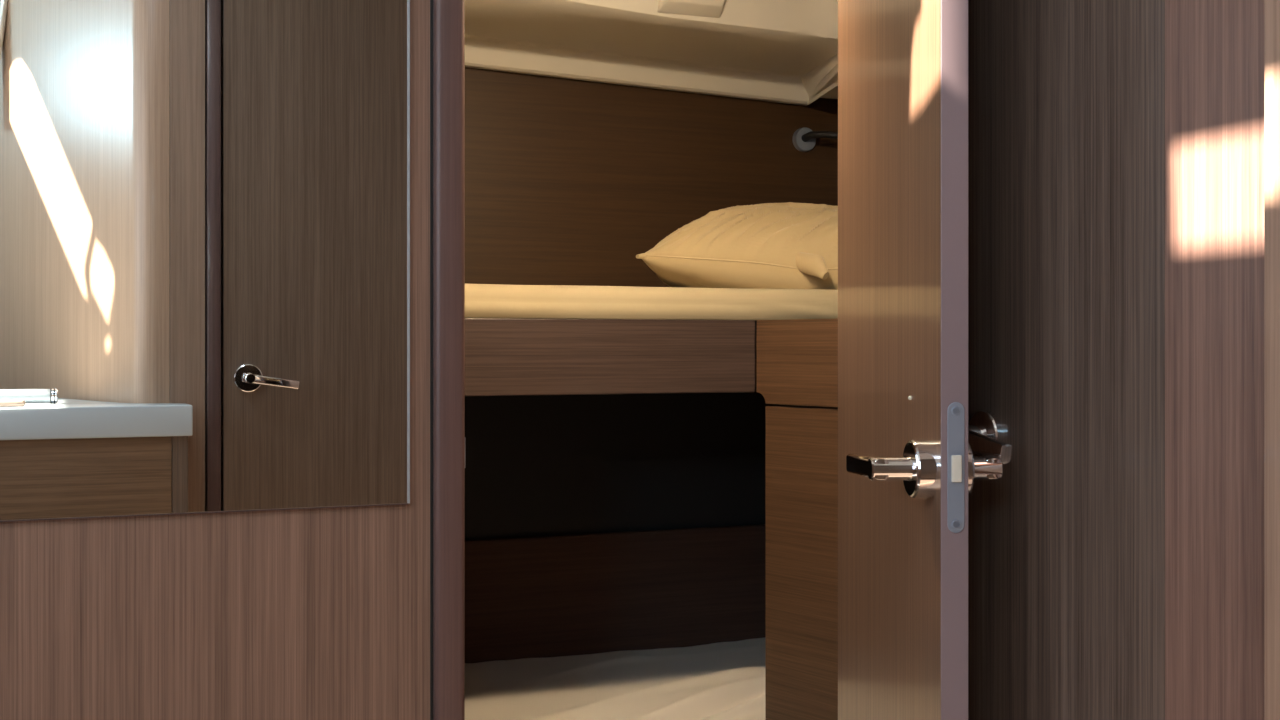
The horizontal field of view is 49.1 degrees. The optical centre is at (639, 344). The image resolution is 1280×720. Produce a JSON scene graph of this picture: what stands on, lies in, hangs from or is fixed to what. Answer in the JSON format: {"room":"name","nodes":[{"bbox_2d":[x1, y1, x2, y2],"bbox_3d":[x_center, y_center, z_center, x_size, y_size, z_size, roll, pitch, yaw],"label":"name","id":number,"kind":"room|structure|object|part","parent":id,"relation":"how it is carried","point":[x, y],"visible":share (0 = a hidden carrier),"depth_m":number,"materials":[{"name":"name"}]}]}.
{"room":"boat interior","nodes":[
{"label":"boat interior","id":0,"kind":"room"},
{"bbox_2d":[0,0,429,719],"bbox_3d":[-1.018,0.000,1.390,1.653,2.200,0.040,0,0,-22],"label":"wall","id":1,"kind":"structure","parent":0,"point":[317,613],"depth_m":1.60,"materials":[{"name":"brown wood"}]},
{"bbox_2d":[0,0,409,521],"bbox_3d":[-0.793,-0.230,1.455,1.119,0.839,0.006,0,0,-22],"label":"wall mirror","id":2,"kind":"object","parent":1,"relation":"attached to","point":[205,204],"visible":1,"depth_m":1.57,"materials":[{"name":"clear mirror"}]},
{"bbox_2d":[430,0,465,719],"bbox_3d":[-0.240,0.220,1.706,0.043,1.760,0.067,0,0,-22],"label":"door frame","id":3,"kind":"structure","parent":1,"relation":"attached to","point":[447,17],"depth_m":1.68,"materials":[{"name":"brown wood"}]},
{"bbox_3d":[-0.215,0.130,1.699,0.002,0.038,0.020,0,0,-22],"label":"strike plate","id":4,"kind":"part","parent":3,"relation":"part of","materials":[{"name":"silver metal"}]},
{"bbox_2d":[465,67,837,539],"bbox_3d":[-0.285,0.125,3.147,1.670,1.950,0.050,0,0,-22],"label":"wall","id":5,"kind":"structure","parent":0,"point":[567,181],"depth_m":3.22,"materials":[{"name":"brown wood"}]},
{"bbox_2d":[465,318,755,395],"bbox_3d":[-0.143,0.020,2.784,1.660,0.130,0.730,0,0,-22],"label":"bed rail","id":6,"kind":"object","parent":5,"relation":"attached to","point":[504,356],"visible":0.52,"depth_m":2.42,"materials":[{"name":"brown wood"}]},
{"bbox_2d":[465,284,837,319],"bbox_3d":[-0.140,-0.075,2.782,1.655,0.059,0.727,0,0,-22],"label":"mattress","id":7,"kind":"object","parent":6,"relation":"on","point":[481,300],"visible":0.42,"depth_m":2.46,"materials":[{"name":"beige fabric"}]},
{"bbox_2d":[636,202,837,289],"bbox_3d":[0.358,-0.203,2.921,0.722,0.196,0.531,0,0,2],"label":"pillow","id":8,"kind":"object","parent":7,"relation":"on","point":[789,245],"visible":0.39,"depth_m":2.75,"materials":[{"name":"beige fabric"}]},
{"bbox_3d":[-0.147,-0.010,2.793,1.660,0.070,0.710,0,0,-22],"label":"panel","id":9,"kind":"part","parent":6,"relation":"part of","materials":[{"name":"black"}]},
{"bbox_2d":[465,524,764,662],"bbox_3d":[-0.280,0.616,3.134,1.670,0.369,0.022,0,0,-22],"label":"wall panel","id":10,"kind":"object","parent":5,"relation":"attached to","point":[589,593],"visible":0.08,"depth_m":3.21,"materials":[{"name":"brown wood"}]},
{"bbox_2d":[465,0,837,105],"bbox_3d":[-0.080,-0.751,2.494,1.560,0.347,1.305,0,0,-22],"label":"ceiling","id":11,"kind":"structure","parent":0,"point":[779,51],"depth_m":3.00,"materials":[{"name":"beige"}]},
{"bbox_3d":[0.116,-0.737,2.718,0.170,0.160,0.143,0,0,-22],"label":"raised panel","id":12,"kind":"part","parent":11,"relation":"part of","materials":[{"name":"beige"}]},
{"bbox_2d":[1165,0,1263,719],"bbox_3d":[0.656,0.000,1.020,0.030,2.200,1.900,0,0,-22],"label":"wall","id":13,"kind":"structure","parent":0,"point":[1214,49],"depth_m":1.29,"materials":[{"name":"brown wood"}]},
{"bbox_2d":[838,0,1002,719],"bbox_3d":[0.291,0.210,1.646,0.138,1.720,0.462,0,0,-5],"label":"door","id":14,"kind":"structure","parent":13,"relation":"in","point":[908,468],"depth_m":1.56,"materials":[{"name":"brown wood"}]},
{"bbox_3d":[0.244,0.130,1.505,0.015,0.025,0.126,0,0,-5],"label":"lever","id":15,"kind":"part","parent":14,"relation":"part of","materials":[{"name":"silver metal"}]},
{"bbox_3d":[0.291,0.129,1.457,0.022,0.061,0.061,0,0,-5],"label":"handle","id":16,"kind":"part","parent":14,"relation":"part of","materials":[{"name":"silver metal"}]},
{"bbox_3d":[0.321,0.124,1.421,0.018,0.133,0.001,0,0,-5],"label":"latch plate","id":17,"kind":"part","parent":14,"relation":"part of","materials":[{"name":"silver metal"}]},
{"bbox_3d":[0.335,0.129,1.461,0.010,0.061,0.061,0,0,-5],"label":"handle","id":18,"kind":"part","parent":14,"relation":"part of","materials":[{"name":"silver metal"}]},
{"bbox_3d":[0.362,0.130,1.515,0.015,0.025,0.126,0,0,-5],"label":"lever","id":19,"kind":"part","parent":14,"relation":"part of","materials":[{"name":"silver metal"}]},
{"bbox_2d":[968,0,1164,719],"bbox_3d":[0.420,0.010,1.508,0.065,2.120,0.358,0,0,-22],"label":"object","id":20,"kind":"structure","parent":13,"relation":"in","point":[1066,98],"depth_m":1.49,"materials":[{"name":"brown wood"}]},
{"bbox_3d":[0.395,0.104,1.609,0.010,0.057,0.057,0,0,-22],"label":"handle","id":21,"kind":"part","parent":20,"relation":"part of","materials":[{"name":"silver metal"}]},
{"bbox_3d":[0.376,0.110,1.558,0.015,0.037,0.104,0,0,-22],"label":"lever","id":22,"kind":"part","parent":20,"relation":"part of","materials":[{"name":"silver metal"}]},
{"bbox_2d":[1264,0,1279,719],"bbox_3d":[0.754,0.000,0.684,0.040,2.200,1.104,0,0,-22],"label":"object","id":23,"kind":"structure","parent":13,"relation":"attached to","point":[1271,7],"depth_m":1.18,"materials":[{"name":"brown wood"}]},
{"bbox_3d":[-0.035,1.115,0.822,3.050,0.030,5.050,0,0,-22],"label":"floor","id":24,"kind":"structure","parent":0,"visible":0},
{"bbox_2d":[756,318,837,719],"bbox_3d":[0.416,0.517,2.301,0.031,1.125,0.620,0,0,-39],"label":"base cabinet","id":25,"kind":"object","parent":24,"relation":"on","point":[797,359],"visible":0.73,"depth_m":2.44,"materials":[{"name":"brown wood"}]},
{"bbox_3d":[0.412,0.030,2.297,0.020,0.151,0.620,0,0,-39],"label":"panel","id":26,"kind":"part","parent":25,"relation":"part of","materials":[{"name":"brown wood"}]},
{"bbox_3d":[0.419,0.595,2.288,0.020,0.970,0.597,0,0,-39],"label":"panel","id":27,"kind":"part","parent":25,"relation":"part of","materials":[{"name":"brown wood"}]},
{"bbox_3d":[-0.141,0.955,2.785,1.655,0.290,0.710,0,0,-22],"label":"bunk","id":28,"kind":"object","parent":24,"relation":"on","visible":0},
{"bbox_2d":[465,637,764,719],"bbox_3d":[-0.145,0.740,2.796,1.655,0.130,0.702,0,0,-22],"label":"mattress","id":29,"kind":"object","parent":28,"relation":"on","point":[721,680],"visible":0.42,"depth_m":2.87,"materials":[{"name":"beige fabric"}]},
{"bbox_3d":[0.724,0.115,2.919,0.030,1.970,1.490,0,0,-22],"label":"wall","id":30,"kind":"structure","parent":0,"visible":0},
{"bbox_2d":[792,127,837,151],"bbox_3d":[0.511,-0.490,3.311,0.319,0.072,0.064,0,0,33],"label":"reading lamp","id":31,"kind":"object","parent":30,"relation":"attached to","point":[804,139],"visible":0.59,"depth_m":3.37,"materials":[{"name":"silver metal"}]},
{"bbox_2d":[812,64,837,98],"bbox_3d":[0.471,-0.598,3.124,0.144,0.020,0.526,0,0,3],"label":"shelf","id":32,"kind":"object","parent":30,"relation":"attached to","point":[831,77],"visible":0.24,"depth_m":3.19,"materials":[{"name":"beige wood"}]}
]}

